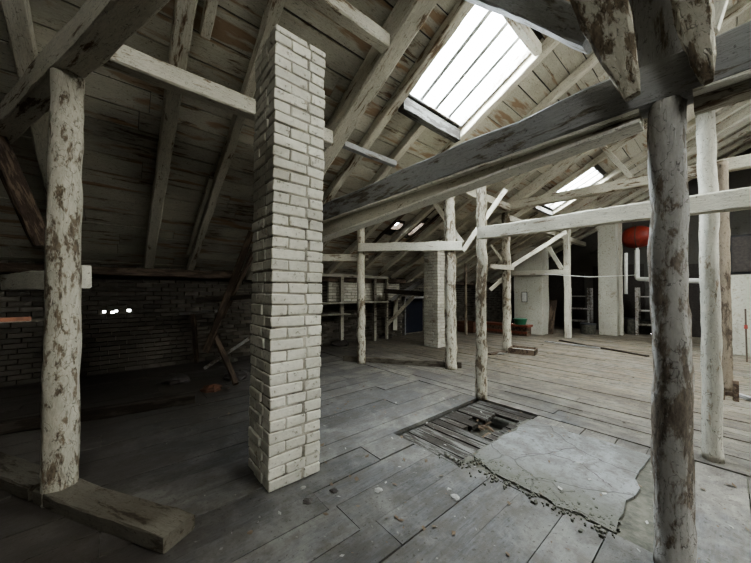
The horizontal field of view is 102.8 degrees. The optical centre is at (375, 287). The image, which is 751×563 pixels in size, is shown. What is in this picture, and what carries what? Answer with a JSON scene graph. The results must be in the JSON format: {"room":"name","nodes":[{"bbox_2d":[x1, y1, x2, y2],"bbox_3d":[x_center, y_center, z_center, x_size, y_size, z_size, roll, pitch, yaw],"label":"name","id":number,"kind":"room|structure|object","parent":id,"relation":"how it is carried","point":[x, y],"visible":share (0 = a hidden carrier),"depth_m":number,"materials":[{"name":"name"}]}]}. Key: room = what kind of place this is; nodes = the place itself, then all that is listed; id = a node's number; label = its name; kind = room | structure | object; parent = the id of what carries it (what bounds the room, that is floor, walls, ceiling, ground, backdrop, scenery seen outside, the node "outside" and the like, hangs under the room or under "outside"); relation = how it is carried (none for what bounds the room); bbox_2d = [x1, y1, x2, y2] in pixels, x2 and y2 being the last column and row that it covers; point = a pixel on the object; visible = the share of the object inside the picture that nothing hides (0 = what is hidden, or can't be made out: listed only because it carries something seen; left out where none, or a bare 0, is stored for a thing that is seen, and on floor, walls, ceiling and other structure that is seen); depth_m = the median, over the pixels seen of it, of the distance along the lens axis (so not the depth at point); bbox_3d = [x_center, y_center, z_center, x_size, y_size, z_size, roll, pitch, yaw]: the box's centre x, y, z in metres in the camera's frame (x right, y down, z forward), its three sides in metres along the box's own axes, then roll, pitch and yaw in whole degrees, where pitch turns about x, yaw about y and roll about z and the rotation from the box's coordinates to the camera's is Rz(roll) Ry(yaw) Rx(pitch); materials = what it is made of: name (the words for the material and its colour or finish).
{"room":"attic","nodes":[
{"label":"attic","id":0,"kind":"room"},
{"bbox_2d":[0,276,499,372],"bbox_3d":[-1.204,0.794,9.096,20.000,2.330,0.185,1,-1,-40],"label":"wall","id":1,"kind":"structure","parent":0,"point":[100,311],"depth_m":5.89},
{"bbox_2d":[402,296,423,334],"bbox_3d":[1.457,1.097,11.287,1.700,1.800,0.380,1,-1,-40],"label":"door","id":2,"kind":"structure","parent":1,"relation":"in","point":[412,320],"depth_m":11.46,"materials":[{"name":"metal"}]},
{"bbox_2d":[0,260,502,386],"bbox_3d":[-1.107,0.642,8.985,19.994,2.024,0.130,1,-1,-40],"label":"wall","id":3,"kind":"structure","parent":0,"point":[23,365],"depth_m":6.01,"materials":[{"name":"brick"}]},
{"bbox_2d":[0,263,43,272],"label":"wall plate","id":4,"kind":"object","parent":3,"relation":"attached to","point":[24,267],"depth_m":4.76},
{"bbox_2d":[0,0,48,196],"bbox_3d":[-2.483,-2.664,1.925,0.173,4.502,8.815,1,-1,-40],"label":"rafter","id":5,"kind":"object","parent":4,"relation":"on","point":[17,15],"visible":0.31,"depth_m":2.64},
{"bbox_2d":[91,266,232,278],"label":"wall plate","id":6,"kind":"object","parent":3,"relation":"attached to","point":[96,271],"depth_m":5.93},
{"bbox_2d":[143,0,197,268],"bbox_3d":[-1.647,-2.647,2.637,0.167,4.510,8.816,1,-1,-41],"label":"rafter","id":7,"kind":"object","parent":6,"relation":"on","point":[184,12],"visible":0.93,"depth_m":3.56,"materials":[{"name":"wood"}]},
{"bbox_2d":[186,0,285,269],"bbox_3d":[-1.115,-2.638,3.091,0.127,4.512,8.821,1,-1,-40],"label":"rafter","id":8,"kind":"object","parent":6,"relation":"on","point":[274,8],"visible":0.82,"depth_m":3.92,"materials":[{"name":"wood"}]},
{"bbox_2d":[186,176,213,254],"bbox_3d":[-3.082,-1.167,5.215,0.076,1.004,1.930,1,-1,-41],"label":"batten","id":9,"kind":"object","parent":8,"relation":"attached to","point":[211,178],"visible":1,"depth_m":5.02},
{"bbox_2d":[327,282,398,300],"bbox_3d":[-0.284,0.073,9.526,2.853,0.674,0.110,1,-1,-40],"label":"bricks","id":10,"kind":"object","parent":3,"relation":"attached to","point":[332,287],"visible":0.56,"depth_m":9.15},
{"bbox_2d":[365,278,405,283],"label":"wall plate","id":11,"kind":"object","parent":3,"relation":"attached to","point":[367,280],"depth_m":9.97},
{"bbox_2d":[246,0,438,279],"bbox_3d":[-0.158,-2.561,3.863,0.260,4.646,8.886,1,-1,-41],"label":"rafter","id":12,"kind":"object","parent":11,"relation":"on","point":[407,17],"visible":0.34,"depth_m":3.62,"materials":[{"name":"wood"}]},
{"bbox_2d":[102,44,332,147],"bbox_3d":[-1.545,-2.101,3.447,2.380,0.203,0.171,1,-1,-40],"label":"purlin","id":13,"kind":"object","parent":12,"relation":"attached to","point":[127,60],"visible":0.59,"depth_m":3.03,"materials":[{"name":"wood"}]},
{"bbox_2d":[305,0,389,53],"bbox_3d":[-0.274,-2.732,3.025,1.010,0.160,0.151,1,-1,-40],"label":"purlin","id":14,"kind":"object","parent":12,"relation":"attached to","point":[342,12],"visible":1,"depth_m":3.03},
{"bbox_2d":[465,0,591,54],"bbox_3d":[1.001,-2.467,2.530,0.154,1.758,1.539,1,-1,-39],"label":"brace","id":15,"kind":"object","parent":12,"relation":"attached to","point":[556,19],"visible":0.81,"depth_m":2.14,"materials":[{"name":"wood"}]},
{"bbox_2d":[322,21,750,219],"bbox_3d":[1.480,-1.136,1.843,0.190,0.272,11.250,1,-1,-40],"label":"tie beam","id":16,"kind":"structure","parent":12,"relation":"attached to","point":[671,75],"depth_m":1.97,"materials":[{"name":"wood"}]},
{"bbox_2d":[322,108,642,223],"bbox_3d":[-0.303,-0.967,3.907,0.162,0.030,5.690,1,-1,-40],"label":"strip","id":17,"kind":"object","parent":16,"relation":"attached to","point":[636,112],"visible":0.39,"depth_m":2.25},
{"bbox_2d":[321,116,643,236],"bbox_3d":[-0.019,-0.894,3.623,0.131,0.305,4.892,1,-3,-40],"label":"tie beam","id":18,"kind":"structure","parent":16,"relation":"attached to","point":[330,227],"depth_m":2.89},
{"bbox_2d":[321,118,643,241],"bbox_3d":[0.003,-0.800,3.575,0.159,0.269,4.791,1,-1,-41],"label":"strip","id":19,"kind":"object","parent":18,"relation":"attached to","point":[634,127],"visible":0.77,"depth_m":2.29,"materials":[{"name":"wood"}]},
{"bbox_2d":[570,0,640,101],"bbox_3d":[1.257,-2.012,1.871,0.109,1.914,0.577,1,-1,-43],"label":"strut","id":20,"kind":"object","parent":16,"relation":"attached to","point":[607,25],"visible":1,"depth_m":1.70,"materials":[{"name":"wood"}]},
{"bbox_2d":[629,0,683,67],"bbox_3d":[1.611,-2.519,1.773,0.160,2.510,0.356,1,-1,-40],"label":"stud","id":21,"kind":"object","parent":16,"relation":"on","point":[657,38],"visible":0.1,"depth_m":1.70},
{"bbox_2d":[670,0,716,85],"bbox_3d":[1.542,-1.662,1.536,0.263,1.326,0.105,-1,-1,40],"label":"strut","id":22,"kind":"object","parent":16,"relation":"attached to","point":[694,20],"visible":1,"depth_m":1.46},
{"bbox_2d":[693,78,750,115],"bbox_3d":[3.361,-1.011,-0.334,0.127,0.099,5.100,1,-1,-40],"label":"tie beam","id":23,"kind":"structure","parent":16,"relation":"attached to","point":[741,91],"depth_m":1.51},
{"bbox_2d":[693,69,750,96],"bbox_3d":[3.336,-1.042,-0.354,0.162,0.029,5.100,1,-1,-40],"label":"strip","id":24,"kind":"object","parent":16,"relation":"attached to","point":[744,75],"visible":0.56,"depth_m":1.47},
{"bbox_2d":[322,123,425,248],"bbox_3d":[-0.639,-1.501,6.352,0.135,2.318,4.449,1,-1,-40],"label":"rafter","id":25,"kind":"object","parent":11,"relation":"on","point":[414,133],"visible":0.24,"depth_m":5.08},
{"bbox_2d":[342,141,396,166],"bbox_3d":[-0.075,-2.157,4.868,1.080,0.100,0.103,1,-1,-40],"label":"purlin","id":26,"kind":"object","parent":25,"relation":"attached to","point":[349,146],"visible":0.94,"depth_m":4.81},
{"bbox_2d":[322,0,474,203],"bbox_3d":[0.267,-2.622,4.277,0.150,4.507,8.813,1,-1,-41],"label":"rafter","id":27,"kind":"object","parent":11,"relation":"on","point":[461,9],"visible":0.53,"depth_m":4.04,"materials":[{"name":"wood"}]},
{"bbox_2d":[398,97,459,142],"bbox_3d":[0.884,-2.619,4.723,1.380,0.214,0.138,1,-1,-40],"label":"trimmer","id":28,"kind":"object","parent":27,"relation":"attached to","point":[409,108],"visible":0.95,"depth_m":4.62},
{"bbox_2d":[503,16,541,56],"bbox_3d":[1.741,-3.315,3.732,1.380,0.161,0.112,1,-1,-40],"label":"trimmer","id":29,"kind":"object","parent":27,"relation":"attached to","point":[524,33],"visible":0.63,"depth_m":3.90},
{"bbox_2d":[714,0,728,33],"bbox_3d":[2.220,-1.903,1.898,0.068,0.507,0.192,1,-1,-41],"label":"brace","id":30,"kind":"object","parent":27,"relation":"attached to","point":[720,6],"visible":0.57,"depth_m":1.90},
{"bbox_2d":[325,36,559,273],"bbox_3d":[1.438,-2.604,5.276,0.146,4.506,8.814,1,-1,-40],"label":"rafter","id":31,"kind":"object","parent":11,"relation":"on","point":[549,43],"visible":0.49,"depth_m":4.72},
{"bbox_2d":[353,53,598,274],"bbox_3d":[2.207,-2.601,5.933,0.138,4.490,8.810,1,-1,-41],"label":"rafter","id":32,"kind":"object","parent":11,"relation":"on","point":[587,65],"visible":0.35,"depth_m":5.07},
{"bbox_2d":[373,76,609,275],"bbox_3d":[2.814,-2.588,6.452,0.140,4.492,8.807,1,-1,-41],"label":"rafter","id":33,"kind":"object","parent":11,"relation":"on","point":[465,201],"visible":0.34,"depth_m":8.07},
{"bbox_2d":[391,0,750,278],"bbox_3d":[3.421,-2.583,6.973,0.135,4.493,8.809,1,-1,-40],"label":"rafter","id":34,"kind":"object","parent":11,"relation":"on","point":[736,10],"visible":0.42,"depth_m":7.09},
{"bbox_2d":[456,282,501,286],"bbox_3d":[4.409,-0.165,13.474,5.600,0.167,0.219,1,-1,-40],"label":"wall plate","id":35,"kind":"object","parent":3,"relation":"attached to","point":[457,283],"visible":0.38,"depth_m":13.22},
{"bbox_2d":[456,211,540,268],"bbox_3d":[3.661,-1.304,10.366,0.128,2.046,3.927,1,-1,-41],"label":"rafter","id":36,"kind":"object","parent":35,"relation":"on","point":[536,213],"visible":0.43,"depth_m":10.07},
{"bbox_2d":[456,107,722,276],"bbox_3d":[5.779,-2.542,8.985,0.142,4.494,8.808,1,-1,-41],"label":"rafter","id":37,"kind":"object","parent":35,"relation":"on","point":[692,123],"visible":0.44,"depth_m":8.31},
{"bbox_2d":[467,105,750,282],"bbox_3d":[6.777,-2.500,9.818,0.186,4.559,8.839,1,-1,-41],"label":"rafter","id":38,"kind":"object","parent":35,"relation":"on","point":[745,113],"visible":0.5,"depth_m":9.19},
{"bbox_2d":[501,215,585,246],"bbox_3d":[6.163,-1.867,10.426,7.030,0.190,0.172,1,-1,-40],"label":"purlin","id":39,"kind":"object","parent":38,"relation":"attached to","point":[512,218],"visible":0.49,"depth_m":10.46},
{"bbox_2d":[511,230,566,266],"bbox_3d":[5.245,-1.247,9.627,1.807,1.198,0.080,0,-1,0],"label":"brace","id":40,"kind":"object","parent":39,"relation":"attached to","point":[564,232],"visible":0.95,"depth_m":9.60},
{"bbox_2d":[473,116,750,281],"bbox_3d":[7.299,-2.520,10.283,0.139,4.491,8.810,1,-1,-41],"label":"rafter","id":41,"kind":"object","parent":35,"relation":"on","point":[746,121],"visible":0.26,"depth_m":9.48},
{"bbox_2d":[487,125,750,280],"bbox_3d":[7.871,-2.513,10.770,0.138,4.497,8.807,1,-1,-40],"label":"rafter","id":42,"kind":"object","parent":35,"relation":"on","point":[746,130],"visible":0.41,"depth_m":8.98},
{"bbox_2d":[490,134,750,282],"bbox_3d":[8.442,-2.504,11.257,0.139,4.493,8.809,1,-1,-40],"label":"rafter","id":43,"kind":"object","parent":35,"relation":"on","point":[740,142],"visible":0.34,"depth_m":10.30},
{"bbox_2d":[501,142,750,282],"bbox_3d":[9.049,-2.497,11.777,0.140,4.496,8.807,1,-1,-41],"label":"rafter","id":44,"kind":"object","parent":35,"relation":"on","point":[747,146],"visible":0.27,"depth_m":10.79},
{"bbox_2d":[0,326,750,562],"bbox_3d":[4.257,1.569,2.688,20.000,0.057,16.600,1,-1,-40],"label":"floor","id":45,"kind":"structure","parent":0,"point":[134,457],"depth_m":2.58,"materials":[{"name":"wood"}]},
{"bbox_2d":[0,452,40,500],"bbox_3d":[-3.425,1.495,2.580,2.040,0.118,0.212,0,-1,19],"label":"beam","id":46,"kind":"structure","parent":45,"relation":"on","point":[19,477],"depth_m":2.29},
{"bbox_2d":[39,67,84,507],"bbox_3d":[-2.310,-0.025,2.220,0.209,3.128,0.217,1,-1,-40],"label":"post","id":47,"kind":"object","parent":45,"relation":"on","point":[60,411],"visible":0.98,"depth_m":2.16,"materials":[{"name":"wood"}]},
{"bbox_2d":[0,265,91,289],"bbox_3d":[-3.311,-0.075,2.936,2.355,0.197,0.092,-1,-1,29],"label":"rail","id":48,"kind":"object","parent":47,"relation":"attached to","point":[27,280],"visible":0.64,"depth_m":2.92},
{"bbox_2d":[0,0,169,143],"bbox_3d":[-2.136,-1.702,2.153,5.600,0.239,0.190,-1,-1,29],"label":"beam","id":49,"kind":"structure","parent":47,"relation":"on","point":[99,28],"depth_m":2.06,"materials":[{"name":"wood"}]},
{"bbox_2d":[0,135,45,246],"bbox_3d":[-3.878,-1.142,3.217,0.131,1.360,0.614,-1,-1,30],"label":"brace","id":50,"kind":"object","parent":49,"relation":"attached to","point":[12,177],"visible":0.87,"depth_m":3.22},
{"bbox_2d":[0,392,194,434],"bbox_3d":[-3.406,1.500,3.556,2.172,0.132,0.157,1,-1,-32],"label":"beam","id":51,"kind":"structure","parent":45,"relation":"on","point":[14,425],"depth_m":3.63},
{"bbox_2d":[32,478,194,553],"bbox_3d":[-1.793,1.486,2.016,1.294,0.116,0.216,0,-1,19],"label":"beam","id":52,"kind":"structure","parent":45,"relation":"on","point":[142,522],"depth_m":1.91,"materials":[{"name":"wood"}]},
{"bbox_2d":[160,374,189,384],"bbox_3d":[-3.310,1.529,5.085,0.398,0.116,0.432,0,-1,8],"label":"rubble heap","id":53,"kind":"object","parent":45,"relation":"on","point":[179,378],"visible":1,"depth_m":4.94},
{"bbox_2d":[190,314,198,362],"bbox_3d":[-3.782,1.061,6.283,0.162,1.030,0.087,0,-1,1],"label":"leaning timber","id":54,"kind":"object","parent":45,"relation":"on","point":[193,316],"visible":1,"depth_m":6.25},
{"bbox_2d":[200,383,221,392],"bbox_3d":[-2.525,1.533,4.640,0.278,0.093,0.317,0,-1,25],"label":"scrap","id":55,"kind":"object","parent":45,"relation":"on","point":[210,388],"visible":1,"depth_m":4.56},
{"bbox_2d":[203,336,250,369],"bbox_3d":[-2.396,1.030,5.082,0.919,0.648,0.102,0,-1,-13],"label":"leaning timber","id":56,"kind":"object","parent":45,"relation":"on","point":[213,362],"visible":0.69,"depth_m":5.03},
{"bbox_2d":[214,334,238,385],"bbox_3d":[-2.486,1.123,4.931,1.031,0.745,0.092,-1,-1,44],"label":"leaning timber","id":57,"kind":"object","parent":56,"relation":"on","point":[226,361],"visible":0.86,"depth_m":4.84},
{"bbox_2d":[202,231,253,352],"bbox_3d":[-2.530,0.048,5.198,0.808,2.113,0.117,0,-1,-16],"label":"leaning timber","id":58,"kind":"object","parent":57,"relation":"on","point":[224,303],"visible":0.96,"depth_m":5.15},
{"bbox_2d":[223,250,252,318],"bbox_3d":[-2.516,-0.320,5.755,1.089,1.850,0.089,0,-1,17],"label":"leaning timber","id":59,"kind":"object","parent":58,"relation":"on","point":[250,258],"visible":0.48,"depth_m":5.75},
{"bbox_2d":[195,294,251,301],"bbox_3d":[-2.770,0.193,5.691,1.178,0.166,0.079,0,-1,-10],"label":"leaning timber","id":60,"kind":"object","parent":59,"relation":"on","point":[244,296],"visible":0.72,"depth_m":5.63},
{"bbox_2d":[223,370,248,380],"bbox_3d":[-2.479,1.525,5.302,0.436,0.131,0.411,0,-1,19],"label":"rubble heap","id":61,"kind":"object","parent":45,"relation":"on","point":[240,374],"visible":0.76,"depth_m":5.21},
{"bbox_2d":[248,24,325,491],"bbox_3d":[-0.763,-0.243,2.586,0.485,3.582,0.490,1,-1,-41],"label":"chimney","id":62,"kind":"object","parent":45,"relation":"on","point":[285,402],"visible":1,"depth_m":2.41,"materials":[{"name":"brick"}]},
{"bbox_2d":[320,273,388,340],"bbox_3d":[-0.901,0.633,8.659,3.496,2.042,0.450,1,-1,-40],"label":"frame","id":63,"kind":"object","parent":45,"relation":"on","point":[341,302],"visible":0.59,"depth_m":8.91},
{"bbox_2d":[390,278,423,300],"bbox_3d":[1.205,-0.050,9.351,1.518,0.968,0.151,0,-1,12],"label":"leaning timber","id":64,"kind":"object","parent":63,"relation":"attached to","point":[421,281],"visible":0.57,"depth_m":9.30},
{"bbox_2d":[384,289,423,295],"bbox_3d":[0.914,0.147,9.300,1.312,0.236,0.113,0,-1,0],"label":"leaning timber","id":65,"kind":"object","parent":64,"relation":"attached to","point":[389,291],"visible":0.95,"depth_m":9.25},
{"bbox_2d":[356,228,365,363],"bbox_3d":[-0.311,0.091,6.459,0.210,3.043,0.207,1,-1,-40],"label":"post","id":66,"kind":"object","parent":45,"relation":"on","point":[361,291],"visible":0.86,"depth_m":6.38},
{"bbox_2d":[322,254,368,260],"bbox_3d":[-1.182,-0.667,6.666,2.061,0.169,0.084,0,-1,3],"label":"rail","id":67,"kind":"object","parent":66,"relation":"attached to","point":[325,257],"visible":0.42,"depth_m":6.61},
{"bbox_2d":[358,241,461,251],"bbox_3d":[0.653,-0.831,6.077,2.118,0.247,0.088,0,-1,16],"label":"rail","id":68,"kind":"object","parent":66,"relation":"attached to","point":[440,245],"visible":1,"depth_m":6.02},
{"bbox_2d":[343,355,461,367],"bbox_3d":[0.506,1.559,6.341,2.522,0.132,0.116,0,-1,16],"label":"beam","id":69,"kind":"structure","parent":45,"relation":"on","point":[415,362],"depth_m":6.28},
{"bbox_2d":[423,240,444,347],"bbox_3d":[1.733,0.170,8.567,0.522,2.959,0.522,1,-1,-40],"label":"chimney","id":70,"kind":"object","parent":45,"relation":"on","point":[434,261],"visible":0.76,"depth_m":8.35,"materials":[{"name":"brick"}]},
{"bbox_2d":[444,196,456,369],"bbox_3d":[1.478,-0.307,5.949,0.251,3.821,0.252,0,-1,-40],"label":"post","id":71,"kind":"object","parent":45,"relation":"on","point":[450,336],"visible":0.83,"depth_m":5.86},
{"bbox_2d":[460,190,511,211],"bbox_3d":[2.469,-2.069,6.909,2.680,0.188,0.166,1,-1,-40],"label":"purlin","id":72,"kind":"object","parent":71,"relation":"on","point":[503,206],"visible":0.45,"depth_m":7.04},
{"bbox_2d":[159,350,745,558],"bbox_3d":[1.696,1.562,4.383,7.702,0.017,5.502,1,-1,-40],"label":"chips","id":73,"kind":"object","parent":45,"relation":"on","point":[221,548],"visible":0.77,"depth_m":2.50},
{"bbox_2d":[464,263,467,334],"bbox_3d":[3.236,0.406,10.747,0.106,2.562,0.108,-1,-1,35],"label":"post","id":74,"kind":"object","parent":45,"relation":"on","point":[465,264],"visible":1,"depth_m":10.71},
{"bbox_2d":[457,320,475,332],"bbox_3d":[3.558,1.497,11.541,0.400,0.410,0.700,1,-1,-40],"label":"crate","id":75,"kind":"object","parent":45,"relation":"on","point":[471,325],"visible":0.76,"depth_m":11.43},
{"bbox_2d":[400,401,534,465],"bbox_3d":[1.103,1.586,3.408,1.625,0.051,0.756,1,-1,-40],"label":"boards","id":76,"kind":"object","parent":45,"relation":"on","point":[450,429],"visible":0.73,"depth_m":3.26,"materials":[{"name":"wood"}]},
{"bbox_2d":[475,186,487,399],"bbox_3d":[1.533,-0.059,4.335,0.176,3.271,0.171,2,-2,-40],"label":"post","id":77,"kind":"object","parent":45,"relation":"on","point":[481,193],"visible":0.87,"depth_m":4.27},
{"bbox_2d":[461,189,507,251],"bbox_3d":[1.933,-1.189,5.347,0.791,1.077,0.073,0,-1,19],"label":"brace","id":78,"kind":"object","parent":77,"relation":"attached to","point":[495,204],"visible":0.77,"depth_m":5.30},
{"bbox_2d":[478,187,750,239],"bbox_3d":[3.210,-0.711,2.118,0.109,0.181,5.434,1,0,-40],"label":"rail","id":79,"kind":"object","parent":77,"relation":"attached to","point":[739,199],"visible":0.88,"depth_m":3.02,"materials":[{"name":"wood"}]},
{"bbox_2d":[216,336,749,562],"bbox_3d":[3.858,1.592,6.225,12.030,0.021,6.520,1,-1,-40],"label":"scraps","id":80,"kind":"object","parent":45,"relation":"on","point":[356,478],"visible":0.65,"depth_m":2.75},
{"bbox_2d":[501,212,511,350],"bbox_3d":[3.463,-0.177,7.931,0.226,3.630,0.226,1,-1,-40],"label":"post","id":81,"kind":"object","parent":45,"relation":"on","point":[506,256],"visible":0.87,"depth_m":7.86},
{"bbox_2d":[405,18,750,282],"bbox_3d":[3.968,-2.529,7.413,0.196,4.577,8.848,1,-1,-41],"label":"rafter","id":82,"kind":"object","parent":81,"relation":"on","point":[562,166],"visible":0.33,"depth_m":7.39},
{"bbox_2d":[486,154,750,213],"bbox_3d":[5.546,-2.017,5.234,0.187,0.523,9.707,1,-1,-41],"label":"tie beam","id":83,"kind":"structure","parent":81,"relation":"on","point":[743,162],"depth_m":6.14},
{"bbox_2d":[486,321,532,335],"bbox_3d":[4.750,1.476,10.916,0.440,0.370,1.700,1,-1,-40],"label":"bench","id":84,"kind":"object","parent":45,"relation":"on","point":[493,327],"visible":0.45,"depth_m":10.53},
{"bbox_2d":[508,345,537,355],"bbox_3d":[3.690,1.566,7.507,0.605,0.136,0.486,-1,-1,35],"label":"plank","id":85,"kind":"object","parent":45,"relation":"on","point":[532,351],"visible":1,"depth_m":7.39,"materials":[{"name":"wood"}]},
{"bbox_2d":[438,452,620,538],"bbox_3d":[1.134,1.535,2.396,0.507,0.025,1.295,1,-1,-40],"label":"debris","id":86,"kind":"object","parent":45,"relation":"on","point":[535,502],"visible":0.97,"depth_m":2.20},
{"bbox_2d":[514,246,548,334],"bbox_3d":[5.857,0.107,11.289,0.642,3.179,1.026,1,-1,-40],"label":"pillar","id":87,"kind":"structure","parent":45,"relation":"on","point":[536,308],"depth_m":10.97,"materials":[{"name":"white paint"}]},
{"bbox_2d":[548,300,556,333],"bbox_3d":[6.467,1.069,11.059,0.293,1.267,0.335,1,-1,-41],"label":"leaning board","id":88,"kind":"object","parent":45,"relation":"on","point":[552,303],"visible":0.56,"depth_m":11.01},
{"bbox_2d":[474,419,650,533],"bbox_3d":[1.666,1.591,2.705,1.403,0.114,1.091,1,-1,-40],"label":"slab","id":89,"kind":"object","parent":45,"relation":"in","point":[619,468],"visible":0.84,"depth_m":2.56,"materials":[{"name":"concrete"}]},
{"bbox_2d":[563,230,571,337],"bbox_3d":[6.496,-0.198,10.157,0.203,3.750,0.185,1,-1,-40],"label":"post","id":90,"kind":"object","parent":45,"relation":"on","point":[566,238],"visible":0.91,"depth_m":10.09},
{"bbox_2d":[511,269,569,275],"bbox_3d":[5.757,-0.548,10.846,0.080,0.178,2.201,1,0,-40],"label":"rail","id":91,"kind":"object","parent":90,"relation":"attached to","point":[562,271],"visible":0.77,"depth_m":10.64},
{"bbox_2d":[571,288,592,322],"bbox_3d":[8.325,0.864,12.258,0.540,1.700,0.830,1,-1,-40],"label":"storage rack","id":92,"kind":"object","parent":45,"relation":"on","point":[589,296],"visible":0.5,"depth_m":12.08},
{"bbox_2d":[579,323,596,334],"bbox_3d":[7.782,1.497,10.991,0.530,0.390,0.530,1,-1,-40],"label":"storage bin","id":93,"kind":"object","parent":45,"relation":"on","point":[586,328],"visible":1,"depth_m":10.81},
{"bbox_2d":[598,224,619,335],"bbox_3d":[8.348,-0.408,10.762,0.344,4.192,0.547,1,-1,-40],"label":"pillar","id":94,"kind":"structure","parent":45,"relation":"on","point":[608,258],"depth_m":10.63,"materials":[{"name":"white paint"}]},
{"bbox_2d":[618,223,623,334],"bbox_3d":[8.778,-0.312,10.762,0.148,4.000,0.151,1,-1,-40],"label":"post","id":95,"kind":"object","parent":45,"relation":"on","point":[620,249],"visible":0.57,"depth_m":10.71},
{"bbox_2d":[624,317,639,334],"bbox_3d":[9.394,1.397,10.992,0.477,0.590,0.477,1,-1,-40],"label":"storage bin","id":96,"kind":"object","parent":45,"relation":"on","point":[629,322],"visible":0.81,"depth_m":10.87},
{"bbox_2d":[635,287,650,334],"bbox_3d":[9.802,0.834,10.529,0.540,1.700,0.980,1,-1,-40],"label":"storage rack","id":97,"kind":"object","parent":45,"relation":"on","point":[638,310],"visible":0.41,"depth_m":10.71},
{"bbox_2d":[639,319,650,334],"bbox_3d":[9.833,1.422,10.992,0.424,0.540,0.424,1,-1,-40],"label":"storage bin","id":98,"kind":"object","parent":45,"relation":"on","point":[646,330],"visible":0.65,"depth_m":10.84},
{"bbox_2d":[647,95,696,562],"bbox_3d":[1.610,0.257,1.637,0.177,2.543,0.180,0,-1,23],"label":"post","id":99,"kind":"object","parent":45,"relation":"on","point":[672,390],"visible":1,"depth_m":1.58,"materials":[{"name":"wood"}]},
{"bbox_2d":[696,110,724,463],"bbox_3d":[3.033,-0.087,2.724,0.142,3.270,0.142,1,-1,-40],"label":"post","id":100,"kind":"object","parent":45,"relation":"on","point":[712,450],"visible":0.92,"depth_m":2.69,"materials":[{"name":"wood"}]},
{"bbox_2d":[717,161,733,390],"bbox_3d":[5.438,-0.194,4.671,0.140,3.550,0.136,0,-1,12],"label":"post","id":101,"kind":"object","parent":45,"relation":"on","point":[723,166],"visible":0.68,"depth_m":4.63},
{"bbox_2d":[723,380,738,401],"bbox_3d":[4.959,1.434,4.209,0.183,0.285,0.066,-1,-1,38],"label":"stub","id":102,"kind":"object","parent":45,"relation":"on","point":[735,393],"visible":0.74,"depth_m":4.16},
{"bbox_2d":[731,274,750,356],"bbox_3d":[9.145,0.651,7.170,0.614,1.949,0.859,1,-1,-40],"label":"block","id":103,"kind":"object","parent":45,"relation":"on","point":[740,284],"visible":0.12,"depth_m":7.17,"materials":[{"name":"white paint"}]},
{"bbox_2d":[730,234,750,274],"bbox_3d":[9.138,-0.805,7.191,0.620,0.940,0.840,1,-1,-40],"label":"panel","id":104,"kind":"object","parent":103,"relation":"on","point":[740,245],"visible":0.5,"depth_m":7.18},
{"bbox_2d":[0,0,750,282],"bbox_3d":[1.704,-2.600,5.750,20.003,4.650,9.262,1,-1,-40],"label":"ceiling","id":105,"kind":"structure","parent":0,"point":[116,198],"depth_m":4.26,"materials":[{"name":"wood"}]},
{"bbox_2d":[199,0,218,39],"bbox_3d":[-1.462,-2.706,2.711,0.101,0.439,0.783,1,-1,-40],"label":"batten","id":106,"kind":"object","parent":105,"relation":"attached to","point":[210,6],"visible":1,"depth_m":2.86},
{"bbox_2d":[409,9,530,126],"bbox_3d":[1.308,-3.111,4.252,1.360,0.725,1.263,1,-1,-40],"label":"window","id":107,"kind":"structure","parent":105,"relation":"attached to","point":[484,15],"depth_m":4.34,"materials":[{"name":"white glass"}]},
{"bbox_2d":[456,121,647,260],"bbox_3d":[4.715,-2.560,8.077,0.134,4.497,8.808,1,-1,-41],"label":"rafter","id":108,"kind":"object","parent":105,"relation":"attached to","point":[623,142],"visible":0.38,"depth_m":7.51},
{"bbox_2d":[544,166,603,209],"bbox_3d":[5.391,-2.799,8.366,1.200,0.775,1.363,1,-1,-40],"label":"window","id":109,"kind":"structure","parent":105,"relation":"attached to","point":[597,175],"depth_m":8.33,"materials":[{"name":"white glass"}]},
{"bbox_2d":[456,99,750,281],"bbox_3d":[6.312,-2.534,9.440,0.136,4.493,8.809,1,-1,-40],"label":"rafter","id":110,"kind":"object","parent":105,"relation":"on","point":[739,105],"visible":0.56,"depth_m":8.53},
{"bbox_2d":[602,146,634,177],"bbox_3d":[5.501,-2.895,6.849,0.112,0.987,0.626,1,-1,-40],"label":"board","id":111,"kind":"object","parent":105,"relation":"attached to","point":[615,160],"visible":0.88,"depth_m":6.79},
{"bbox_2d":[622,222,648,249],"bbox_3d":[9.268,-2.550,10.646,0.798,2.500,0.840,1,-1,-40],"label":"tank","id":112,"kind":"object","parent":105,"relation":"hanging from","point":[636,237],"visible":0.72,"depth_m":10.43,"materials":[{"name":"metal"}]},
{"bbox_2d":[634,250,698,282],"bbox_3d":[9.318,-0.730,9.648,0.163,1.253,2.085,0,-1,-4],"label":"pipe","id":113,"kind":"object","parent":112,"relation":"attached to","point":[637,277],"visible":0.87,"depth_m":10.55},
{"bbox_2d":[624,253,627,293],"bbox_3d":[8.525,-0.487,10.210,0.112,1.398,0.110,1,-1,-40],"label":"pipe","id":114,"kind":"object","parent":113,"relation":"attached to","point":[625,254],"visible":1,"depth_m":10.17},
{"bbox_2d":[500,148,750,333],"bbox_3d":[11.872,-1.587,9.380,0.200,6.500,16.800,1,-1,-40],"label":"wall","id":115,"kind":"structure","parent":0,"point":[583,259],"depth_m":11.22,"materials":[{"name":"grey paint"}]},
{"bbox_2d":[549,274,584,327],"bbox_3d":[8.295,0.583,13.323,0.050,2.300,1.700,1,-1,-40],"label":"door","id":116,"kind":"structure","parent":115,"relation":"in","point":[556,282],"depth_m":13.01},
{"bbox_2d":[593,264,644,331],"bbox_3d":[9.561,0.407,11.843,0.050,2.600,1.600,1,-1,-40],"label":"door","id":117,"kind":"structure","parent":115,"relation":"in","point":[628,299],"depth_m":11.55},
{"bbox_2d":[688,264,700,336],"bbox_3d":[10.827,0.431,10.359,0.050,2.500,1.300,1,-1,-40],"label":"door","id":118,"kind":"structure","parent":115,"relation":"in","point":[694,288],"depth_m":10.23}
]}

